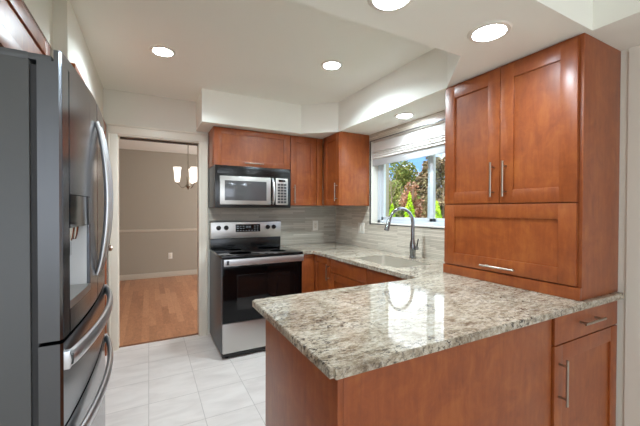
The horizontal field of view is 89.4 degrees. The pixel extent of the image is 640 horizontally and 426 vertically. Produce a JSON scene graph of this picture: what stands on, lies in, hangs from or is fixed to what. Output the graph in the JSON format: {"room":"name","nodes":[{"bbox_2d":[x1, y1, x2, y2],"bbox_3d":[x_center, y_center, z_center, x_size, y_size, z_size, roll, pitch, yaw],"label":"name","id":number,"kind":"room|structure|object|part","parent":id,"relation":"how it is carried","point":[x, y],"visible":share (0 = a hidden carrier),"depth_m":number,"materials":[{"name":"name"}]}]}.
{"room":"kitchen","nodes":[
{"label":"kitchen","id":0,"kind":"room"},
{"bbox_2d":[22,0,102,116],"bbox_3d":[-2.189,0.110,-0.734,2.281,2.440,7.396,0,1,10],"label":"wall","id":1,"kind":"structure","parent":0,"point":[56,20],"depth_m":1.67,"materials":[{"name":"white paint"}]},
{"bbox_2d":[0,0,49,55],"bbox_3d":[-1.370,-0.690,1.003,0.620,0.258,1.030,0,1,-28],"label":"upper cabinet","id":2,"kind":"object","parent":1,"relation":"attached to","point":[18,29],"visible":0.49,"depth_m":1.24,"materials":[{"name":"brown wood"}]},
{"bbox_2d":[71,63,112,355],"bbox_3d":[-1.619,0.249,2.357,0.084,2.100,1.415,0,1,-28],"label":"door","id":3,"kind":"structure","parent":1,"relation":"in","point":[73,64],"depth_m":2.91,"materials":[{"name":"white wood"}]},
{"bbox_2d":[119,149,196,274],"bbox_3d":[-3.299,0.032,6.231,6.000,2.440,0.100,0,1,-28],"label":"wall","id":4,"kind":"structure","parent":0,"point":[150,197],"depth_m":6.24,"materials":[{"name":"beige paint"}]},
{"bbox_2d":[119,269,196,280],"bbox_3d":[-3.276,1.202,6.193,6.000,0.100,0.015,0,1,-28],"label":"baseboard","id":5,"kind":"structure","parent":4,"relation":"attached to","point":[183,272],"depth_m":6.25,"materials":[{"name":"beige"}]},
{"bbox_2d":[119,228,196,231],"bbox_3d":[-3.271,0.335,6.179,6.000,0.045,0.025,0,1,-28],"label":"trim","id":6,"kind":"structure","parent":4,"relation":"attached to","point":[185,229],"depth_m":6.24,"materials":[{"name":"beige paint"}]},
{"bbox_2d":[105,274,265,425],"bbox_3d":[-1.182,1.348,1.598,6.600,0.080,10.300,0,1,-28],"label":"floor","id":7,"kind":"structure","parent":0,"point":[182,381],"depth_m":2.66,"materials":[{"name":"tile"}]},
{"bbox_2d":[0,47,112,425],"bbox_3d":[-1.209,0.445,1.080,0.872,1.738,0.910,0,1,-28],"label":"refrigerator","id":8,"kind":"object","parent":7,"relation":"on","point":[56,183],"visible":1,"depth_m":0.83,"materials":[{"name":"grey metal"}]},
{"bbox_3d":[-0.790,-0.046,1.036,0.073,0.753,0.452,0,1,-28],"label":"door","id":9,"kind":"part","parent":8,"relation":"part of","materials":[{"name":"silver metal"}]},
{"bbox_3d":[-0.899,0.449,1.244,0.073,0.223,0.910,0,1,-28],"label":"drawer","id":10,"kind":"part","parent":8,"relation":"part of","materials":[{"name":"silver metal"}]},
{"bbox_3d":[-0.768,-0.006,0.997,0.065,0.093,0.234,0,1,-28],"label":"dispenser panel","id":11,"kind":"part","parent":8,"relation":"part of","materials":[{"name":"silver metal"}]},
{"bbox_3d":[-0.900,0.902,1.249,0.073,0.662,0.910,0,1,-28],"label":"drawer","id":12,"kind":"part","parent":8,"relation":"part of","materials":[{"name":"silver metal"}]},
{"bbox_3d":[-1.005,-0.051,1.441,0.073,0.753,0.452,0,1,-28],"label":"door","id":13,"kind":"part","parent":8,"relation":"part of","materials":[{"name":"silver metal"}]},
{"bbox_3d":[-0.824,-0.054,1.226,0.053,0.579,0.022,0,1,-28],"label":"handle","id":14,"kind":"part","parent":8,"relation":"part of","materials":[{"name":"silver metal"}]},
{"bbox_3d":[-0.867,-0.055,1.306,0.053,0.579,0.022,0,1,-28],"label":"handle","id":15,"kind":"part","parent":8,"relation":"part of","materials":[{"name":"silver metal"}]},
{"bbox_2d":[209,220,303,357],"bbox_3d":[-0.659,0.692,3.272,0.774,1.200,0.724,0,1,-28],"label":"range","id":16,"kind":"object","parent":7,"relation":"on","point":[248,262],"visible":0.89,"depth_m":3.00,"materials":[{"name":"grey metal"}]},
{"bbox_3d":[-0.531,1.258,3.034,0.768,0.030,0.048,0,1,-28],"label":"kick plate","id":17,"kind":"part","parent":16,"relation":"part of","materials":[{"name":"black metal"}]},
{"bbox_3d":[-0.523,1.108,3.016,0.760,0.263,0.028,0,1,-28],"label":"storage drawer","id":18,"kind":"part","parent":16,"relation":"part of","materials":[{"name":"silver metal"}]},
{"bbox_3d":[-0.806,0.182,3.547,0.768,0.172,0.084,0,1,-28],"label":"control panel","id":19,"kind":"part","parent":16,"relation":"part of","materials":[{"name":"silver metal"}]},
{"bbox_2d":[210,246,302,258],"bbox_3d":[-0.652,0.387,3.258,0.774,0.023,0.600,0,1,-28],"label":"cooktop","id":20,"kind":"object","parent":16,"relation":"in","point":[220,252],"depth_m":3.16,"materials":[{"name":"black glass"}]},
{"bbox_3d":[-0.521,0.713,3.011,0.760,0.515,0.030,0,1,-28],"label":"oven door","id":21,"kind":"part","parent":16,"relation":"part of","materials":[{"name":"black glass"}]},
{"bbox_3d":[-0.501,0.433,2.973,0.756,0.061,0.050,0,1,-28],"label":"handle","id":22,"kind":"part","parent":16,"relation":"part of","materials":[{"name":"silver metal"}]},
{"bbox_2d":[302,254,313,292],"bbox_3d":[-0.269,0.848,3.529,0.140,0.884,0.640,0,1,-28],"label":"base cabinet","id":23,"kind":"object","parent":7,"relation":"on","point":[308,263],"visible":0.06,"depth_m":3.24,"materials":[{"name":"brown wood"}]},
{"bbox_2d":[314,254,330,291],"bbox_3d":[0.271,0.853,3.274,0.658,0.884,0.345,0,1,-28],"label":"base cabinet","id":24,"kind":"object","parent":7,"relation":"on","point":[322,265],"visible":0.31,"depth_m":3.14,"materials":[{"name":"brown wood"}]},
{"bbox_3d":[0.068,0.552,2.994,0.038,0.150,0.011,0,1,-28],"label":"handle","id":25,"kind":"part","parent":24,"relation":"part of","materials":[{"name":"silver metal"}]},
{"bbox_2d":[331,259,406,288],"bbox_3d":[0.633,0.861,2.630,0.620,0.884,1.128,0,1,-28],"label":"base cabinet","id":26,"kind":"object","parent":7,"relation":"on","point":[343,275],"visible":0.21,"depth_m":2.64,"materials":[{"name":"brown wood"}]},
{"bbox_3d":[0.236,0.484,2.736,0.020,0.123,0.557,0,1,-28],"label":"drawer","id":27,"kind":"part","parent":26,"relation":"part of","materials":[{"name":"brown wood"}]},
{"bbox_3d":[0.235,0.873,2.740,0.020,0.645,0.557,0,1,-28],"label":"door","id":28,"kind":"part","parent":26,"relation":"part of","materials":[{"name":"brown wood"}]},
{"bbox_3d":[0.500,0.490,2.238,0.020,0.123,0.563,0,1,-28],"label":"drawer","id":29,"kind":"part","parent":26,"relation":"part of","materials":[{"name":"brown wood"}]},
{"bbox_2d":[265,319,551,425],"bbox_3d":[0.374,0.873,1.398,1.066,0.884,0.612,0,1,-28],"label":"base cabinet","id":30,"kind":"object","parent":7,"relation":"on","point":[503,379],"visible":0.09,"depth_m":1.13,"materials":[{"name":"brown wood"}]},
{"bbox_3d":[-0.089,0.875,1.153,0.018,0.883,0.612,0,1,-28],"label":"panel","id":31,"kind":"part","parent":30,"relation":"part of","materials":[{"name":"brown wood"}]},
{"bbox_3d":[0.084,0.878,0.909,0.058,0.883,0.018,0,1,-28],"label":"corner post","id":32,"kind":"part","parent":30,"relation":"part of","materials":[{"name":"brown wood"}]},
{"bbox_2d":[252,242,623,379],"bbox_3d":[0.114,0.404,2.488,1.697,0.030,2.848,0,1,-28],"label":"countertop","id":33,"kind":"structure","parent":30,"relation":"on","point":[348,331],"depth_m":1.32,"materials":[{"name":"stone"}]},
{"bbox_2d":[357,255,428,267],"bbox_3d":[0.567,0.498,2.632,0.337,0.215,0.559,0,1,-28],"label":"sink","id":34,"kind":"object","parent":33,"relation":"in","point":[384,260],"visible":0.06,"depth_m":2.84,"materials":[{"name":"beige ceramic"}]},
{"bbox_2d":[384,207,418,258],"bbox_3d":[0.675,0.169,2.721,0.322,0.438,0.096,0,1,-15],"label":"faucet","id":35,"kind":"object","parent":33,"relation":"on","point":[413,246],"visible":1,"depth_m":2.75,"materials":[{"name":"silver metal"}]},
{"bbox_3d":[0.685,0.091,2.720,0.276,0.283,0.033,0,1,-24],"label":"spout","id":36,"kind":"part","parent":35,"relation":"part of","materials":[{"name":"silver metal"}]},
{"bbox_3d":[0.816,0.265,2.734,0.030,0.096,0.047,0,1,-28],"label":"lever","id":37,"kind":"part","parent":35,"relation":"part of","materials":[{"name":"silver metal"}]},
{"bbox_2d":[443,33,620,300],"bbox_3d":[1.155,-0.213,1.887,0.428,1.222,0.774,0,1,-28],"label":"cabinet","id":38,"kind":"object","parent":33,"relation":"on","point":[532,142],"visible":1,"depth_m":1.63,"materials":[{"name":"brown wood"}]},
{"bbox_3d":[0.923,-0.432,1.974,0.020,0.748,0.376,0,1,-28],"label":"door","id":39,"kind":"part","parent":38,"relation":"part of","materials":[{"name":"brown wood"}]},
{"bbox_3d":[0.969,-0.188,1.825,0.040,0.195,0.011,0,1,-28],"label":"handle","id":40,"kind":"part","parent":38,"relation":"part of","materials":[{"name":"silver metal"}]},
{"bbox_3d":[0.986,0.303,1.796,0.040,0.011,0.200,0,1,-28],"label":"handle","id":41,"kind":"part","parent":38,"relation":"part of","materials":[{"name":"silver metal"}]},
{"bbox_3d":[1.002,-0.187,1.762,0.040,0.195,0.011,0,1,-28],"label":"handle","id":42,"kind":"part","parent":38,"relation":"part of","materials":[{"name":"silver metal"}]},
{"bbox_3d":[1.008,0.142,1.816,0.020,0.383,0.746,0,1,-28],"label":"door","id":43,"kind":"part","parent":38,"relation":"part of","materials":[{"name":"brown wood"}]},
{"bbox_3d":[1.098,-0.427,1.642,0.020,0.748,0.366,0,1,-28],"label":"door","id":44,"kind":"part","parent":38,"relation":"part of","materials":[{"name":"brown wood"}]},
{"bbox_3d":[0.546,0.877,1.155,0.988,0.883,0.014,0,1,-28],"label":"panel","id":45,"kind":"part","parent":30,"relation":"part of","materials":[{"name":"brown wood"}]},
{"bbox_2d":[551,301,616,425],"bbox_3d":[1.124,0.871,1.762,0.598,0.884,0.638,0,1,-28],"label":"base cabinet","id":46,"kind":"object","parent":7,"relation":"on","point":[584,342],"visible":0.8,"depth_m":1.51,"materials":[{"name":"brown wood"}]},
{"bbox_3d":[1.036,0.720,1.375,0.011,0.195,0.038,0,1,-28],"label":"handle","id":47,"kind":"part","parent":46,"relation":"part of","materials":[{"name":"silver metal"}]},
{"bbox_3d":[1.251,0.501,1.517,0.584,0.126,0.020,0,1,-28],"label":"drawer","id":48,"kind":"part","parent":46,"relation":"part of","materials":[{"name":"brown wood"}]},
{"bbox_3d":[1.253,0.495,1.486,0.190,0.011,0.038,0,1,-28],"label":"handle","id":49,"kind":"part","parent":46,"relation":"part of","materials":[{"name":"silver metal"}]},
{"bbox_2d":[103,88,388,333],"bbox_3d":[-1.703,0.069,3.217,6.000,2.440,0.130,0,1,-28],"label":"wall","id":50,"kind":"structure","parent":0,"point":[119,107],"depth_m":3.17,"materials":[{"name":"white paint"}]},
{"bbox_2d":[107,123,207,350],"bbox_3d":[-1.604,0.229,3.260,0.888,2.120,0.158,0,1,-28],"label":"door frame","id":51,"kind":"structure","parent":50,"relation":"in","point":[114,131],"depth_m":3.26,"materials":[{"name":"beige paint"}]},
{"bbox_3d":[-1.932,0.276,3.011,0.075,2.030,0.024,0,1,-28],"label":"casing","id":52,"kind":"part","parent":51,"relation":"part of","materials":[{"name":"beige paint"}]},
{"bbox_3d":[-1.570,-0.785,3.190,0.888,0.090,0.024,0,1,-28],"label":"casing","id":53,"kind":"part","parent":51,"relation":"part of","materials":[{"name":"beige paint"}]},
{"bbox_3d":[-1.210,0.274,3.393,0.066,2.030,0.024,0,1,-28],"label":"casing","id":54,"kind":"part","parent":51,"relation":"part of","materials":[{"name":"beige paint"}]},
{"bbox_2d":[208,126,289,168],"bbox_3d":[-0.742,-0.656,3.434,0.794,0.378,0.366,0,1,-28],"label":"upper cabinet","id":55,"kind":"object","parent":50,"relation":"attached to","point":[226,146],"visible":0.84,"depth_m":3.29,"materials":[{"name":"brown wood"}]},
{"bbox_2d":[208,165,290,207],"bbox_3d":[-0.730,-0.259,3.391,0.772,0.408,0.450,0,1,-28],"label":"microwave","id":56,"kind":"object","parent":55,"relation":"attached to","point":[229,186],"visible":1,"depth_m":3.21,"materials":[{"name":"grey metal"}]},
{"bbox_3d":[-0.730,-0.220,3.194,0.508,0.275,0.022,0,1,-28],"label":"door","id":57,"kind":"part","parent":56,"relation":"part of","materials":[{"name":"silver metal"}]},
{"bbox_3d":[-0.475,-0.223,3.307,0.025,0.275,0.064,0,1,-28],"label":"handle","id":58,"kind":"part","parent":56,"relation":"part of","materials":[{"name":"silver metal"}]},
{"bbox_3d":[-0.400,-0.221,3.369,0.135,0.275,0.022,0,1,-28],"label":"control panel","id":59,"kind":"part","parent":56,"relation":"part of","materials":[{"name":"silver metal"}]},
{"bbox_2d":[209,206,335,244],"bbox_3d":[-0.486,0.130,3.784,1.562,0.486,0.008,0,1,-28],"label":"backsplash","id":60,"kind":"structure","parent":50,"relation":"attached to","point":[296,221],"depth_m":3.88,"materials":[{"name":"tile"}]},
{"bbox_2d":[290,135,322,205],"bbox_3d":[-0.209,-0.465,3.719,0.410,0.763,0.366,0,1,-28],"label":"upper cabinet","id":61,"kind":"object","parent":50,"relation":"attached to","point":[306,153],"visible":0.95,"depth_m":3.59,"materials":[{"name":"brown wood"}]},
{"bbox_2d":[313,221,317,229],"bbox_3d":[-0.057,0.156,4.002,0.073,0.120,0.010,0,1,-28],"label":"wall outlet","id":62,"kind":"object","parent":50,"relation":"attached to","point":[315,223],"visible":1,"depth_m":4.00,"materials":[{"name":"white plastic"}]},
{"bbox_2d":[70,0,433,154],"bbox_3d":[-1.195,-1.191,1.502,6.700,0.120,10.400,0,1,-28],"label":"ceiling","id":63,"kind":"structure","parent":0,"point":[275,50],"depth_m":2.25,"materials":[{"name":"white paint"}]},
{"bbox_2d":[149,45,175,56],"bbox_3d":[-1.106,-1.134,2.275,0.169,0.010,0.169,0,1,-28],"label":"recessed light","id":64,"kind":"object","parent":63,"relation":"in","point":[159,50],"visible":1,"depth_m":2.26,"materials":[{"name":"white glass"}]},
{"bbox_2d":[173,145,196,188],"bbox_3d":[-1.889,-0.746,4.535,0.314,0.840,0.346,0,1,-28],"label":"chandelier","id":65,"kind":"object","parent":63,"relation":"hanging from","point":[191,177],"visible":0.87,"depth_m":4.47,"materials":[{"name":"white glass"}]},
{"bbox_3d":[-1.982,-0.530,4.489,0.104,0.210,0.104,0,1,-28],"label":"lamp shade","id":66,"kind":"part","parent":65,"relation":"part of","materials":[{"name":"white glass"}]},
{"bbox_3d":[-1.853,-0.532,4.694,0.104,0.210,0.104,0,1,-28],"label":"lamp shade","id":67,"kind":"part","parent":65,"relation":"part of","materials":[{"name":"white glass"}]},
{"bbox_3d":[-1.740,-0.530,4.480,0.104,0.210,0.104,0,1,-28],"label":"lamp shade","id":68,"kind":"part","parent":65,"relation":"part of","materials":[{"name":"white glass"}]},
{"bbox_2d":[321,60,342,69],"bbox_3d":[0.090,-1.132,2.484,0.169,0.010,0.169,0,1,-28],"label":"recessed light","id":69,"kind":"object","parent":63,"relation":"in","point":[329,64],"visible":1,"depth_m":2.47,"materials":[{"name":"white glass"}]},
{"bbox_2d":[196,0,639,138],"bbox_3d":[0.367,-0.963,0.394,3.222,0.303,6.774,0,1,-28],"label":"ceiling","id":70,"kind":"structure","parent":0,"point":[419,87],"depth_m":1.65,"materials":[{"name":"white paint"}]},
{"bbox_2d":[367,0,412,11],"bbox_3d":[0.271,-0.815,1.226,0.184,0.010,0.184,0,1,-28],"label":"recessed light","id":71,"kind":"object","parent":70,"relation":"in","point":[379,5],"visible":1,"depth_m":1.26,"materials":[{"name":"white glass"}]},
{"bbox_2d":[394,112,414,118],"bbox_3d":[0.723,-0.831,2.766,0.169,0.010,0.169,0,1,-28],"label":"recessed light","id":72,"kind":"object","parent":70,"relation":"in","point":[406,114],"visible":1,"depth_m":2.74,"materials":[{"name":"white glass"}]},
{"bbox_2d":[467,20,512,42],"bbox_3d":[0.766,-0.816,1.465,0.184,0.010,0.184,0,1,-28],"label":"recessed light","id":73,"kind":"object","parent":70,"relation":"in","point":[489,31],"visible":1,"depth_m":1.45,"materials":[{"name":"white glass"}]},
{"bbox_2d":[338,45,639,425],"bbox_3d":[1.855,0.102,1.195,0.166,2.440,6.774,0,1,-28],"label":"wall","id":74,"kind":"structure","parent":0,"point":[628,308],"depth_m":1.61,"materials":[{"name":"white paint"}]},
{"bbox_2d":[323,132,368,205],"bbox_3d":[0.260,-0.462,3.578,0.416,0.763,0.385,0,1,-28],"label":"upper cabinet","id":75,"kind":"object","parent":74,"relation":"attached to","point":[345,154],"visible":1,"depth_m":3.43,"materials":[{"name":"brown wood"}]},
{"bbox_3d":[0.128,-0.460,3.485,0.020,0.754,0.337,0,1,-28],"label":"door","id":76,"kind":"part","parent":75,"relation":"part of","materials":[{"name":"brown wood"}]},
{"bbox_2d":[358,223,363,233],"bbox_3d":[0.462,0.169,3.636,0.009,0.120,0.118,0,1,-28],"label":"light switch","id":77,"kind":"object","parent":74,"relation":"attached to","point":[360,225],"visible":1,"depth_m":3.63,"materials":[{"name":"white plastic"}]},
{"bbox_2d":[335,110,444,260],"bbox_3d":[0.682,-0.229,3.236,0.008,1.223,2.046,0,1,-28],"label":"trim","id":78,"kind":"structure","parent":74,"relation":"attached to","point":[397,239],"depth_m":3.24,"materials":[{"name":"tile"}]},
{"bbox_2d":[369,119,443,228],"bbox_3d":[0.903,-0.318,2.817,0.013,0.894,1.541,0,1,-28],"label":"trim","id":79,"kind":"structure","parent":74,"relation":"attached to","point":[442,119],"depth_m":3.18,"materials":[{"name":"grey tile"}]},
{"bbox_2d":[371,120,444,227],"bbox_3d":[0.979,-0.318,2.854,0.160,0.882,1.535,0,1,-28],"label":"window","id":80,"kind":"structure","parent":74,"relation":"in","point":[378,173],"depth_m":3.23,"materials":[{"name":"white plastic"}]},
{"bbox_3d":[0.978,0.117,2.859,0.160,0.012,1.535,0,1,-28],"label":"sill","id":81,"kind":"part","parent":80,"relation":"part of","materials":[{"name":"white plastic"}]},
{"bbox_2d":[372,122,444,166],"bbox_3d":[0.936,-0.620,2.827,0.070,0.253,1.514,0,1,-28],"label":"blind","id":82,"kind":"object","parent":80,"relation":"attached to","point":[429,141],"visible":0.58,"depth_m":2.97,"materials":[{"name":"white fabric"}]},
{"bbox_3d":[0.928,-0.531,2.824,0.012,0.075,1.514,0,1,-28],"label":"rail","id":83,"kind":"part","parent":82,"relation":"part of","materials":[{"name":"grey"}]},
{"bbox_3d":[0.950,-0.728,2.833,0.040,0.038,1.514,0,1,-28],"label":"head rail","id":84,"kind":"part","parent":82,"relation":"part of","materials":[{"name":"white fabric"}]},
{"bbox_3d":[0.842,-0.323,3.173,0.030,0.800,0.723,0,1,-28],"label":"sash","id":85,"kind":"part","parent":80,"relation":"part of","materials":[{"name":"white plastic"}]},
{"bbox_3d":[1.015,-0.319,2.873,0.070,0.860,1.515,0,1,-28],"label":"frame","id":86,"kind":"part","parent":80,"relation":"part of","materials":[{"name":"white plastic"}]},
{"bbox_3d":[1.180,-0.316,2.607,0.030,0.800,0.790,0,1,-28],"label":"sash","id":87,"kind":"part","parent":80,"relation":"part of","materials":[{"name":"white plastic"}]},
{"label":"outside","id":88,"kind":"structure","parent":0,"visible":0},
{"bbox_3d":[20.527,1.440,27.862,57.650,0.200,60.000,0,1,-28],"label":"ground","id":89,"kind":"structure","parent":88,"visible":0},
{"bbox_2d":[389,203,394,216],"bbox_3d":[2.784,0.531,12.482,0.773,1.851,0.786,0,1,-28],"label":"arborvitae","id":90,"kind":"object","parent":89,"relation":"on","point":[392,205],"visible":0.05,"depth_m":12.45,"materials":[{"name":"green plant"}]},
{"bbox_2d":[389,180,402,216],"bbox_3d":[3.408,-0.116,16.088,1.528,3.066,1.541,0,1,-28],"label":"bush","id":91,"kind":"object","parent":89,"relation":"on","point":[396,193],"visible":0.33,"depth_m":15.73,"materials":[{"name":"green plant"}]},
{"bbox_2d":[389,167,402,214],"bbox_3d":[3.089,-0.288,14.027,0.963,3.452,0.910,0,1,24],"label":"bare tree","id":92,"kind":"object","parent":89,"relation":"on","point":[395,167],"visible":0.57,"depth_m":13.99,"materials":[{"name":"brown plant"}]},
{"bbox_2d":[389,160,420,216],"bbox_3d":[4.958,-1.166,19.678,2.478,5.098,2.481,0,1,-28],"label":"tree","id":93,"kind":"object","parent":89,"relation":"on","point":[404,176],"visible":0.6,"depth_m":19.58,"materials":[{"name":"green plant"}]},
{"bbox_2d":[404,192,414,217],"bbox_3d":[3.105,0.363,11.229,0.860,2.215,0.868,0,1,-28],"label":"arborvitae","id":94,"kind":"object","parent":89,"relation":"on","point":[410,203],"visible":0.13,"depth_m":11.18,"materials":[{"name":"green plant"}]},
{"bbox_2d":[398,180,425,217],"bbox_3d":[4.281,-0.036,14.530,1.453,2.946,1.330,1,1,33],"label":"bush","id":95,"kind":"object","parent":89,"relation":"on","point":[418,210],"visible":0.42,"depth_m":14.54,"materials":[{"name":"brown plant"}]},
{"bbox_2d":[411,171,441,200],"bbox_3d":[8.583,-0.942,25.002,3.506,4.561,3.648,0,1,8],"label":"tree","id":96,"kind":"object","parent":89,"relation":"on","point":[419,179],"visible":0.2,"depth_m":24.04,"materials":[{"name":"brown plant"}]},
{"bbox_2d":[418,156,444,206],"bbox_3d":[6.252,-0.901,17.558,1.732,4.623,1.967,0,1,4],"label":"tree","id":97,"kind":"object","parent":89,"relation":"on","point":[440,163],"visible":0.3,"depth_m":17.26,"materials":[{"name":"brown plant"}]},
{"bbox_2d":[421,180,444,218],"bbox_3d":[4.989,-0.001,13.100,1.504,2.912,1.390,0,1,-28],"label":"bush","id":98,"kind":"object","parent":89,"relation":"on","point":[441,202],"visible":0.18,"depth_m":13.15,"materials":[{"name":"brown plant"}]},
{"bbox_2d":[435,200,441,217],"bbox_3d":[3.662,0.536,10.198,0.991,1.894,0.989,0,1,-28],"label":"arborvitae","id":99,"kind":"object","parent":89,"relation":"on","point":[438,211],"visible":0.06,"depth_m":10.10,"materials":[{"name":"green plant"}]}
]}

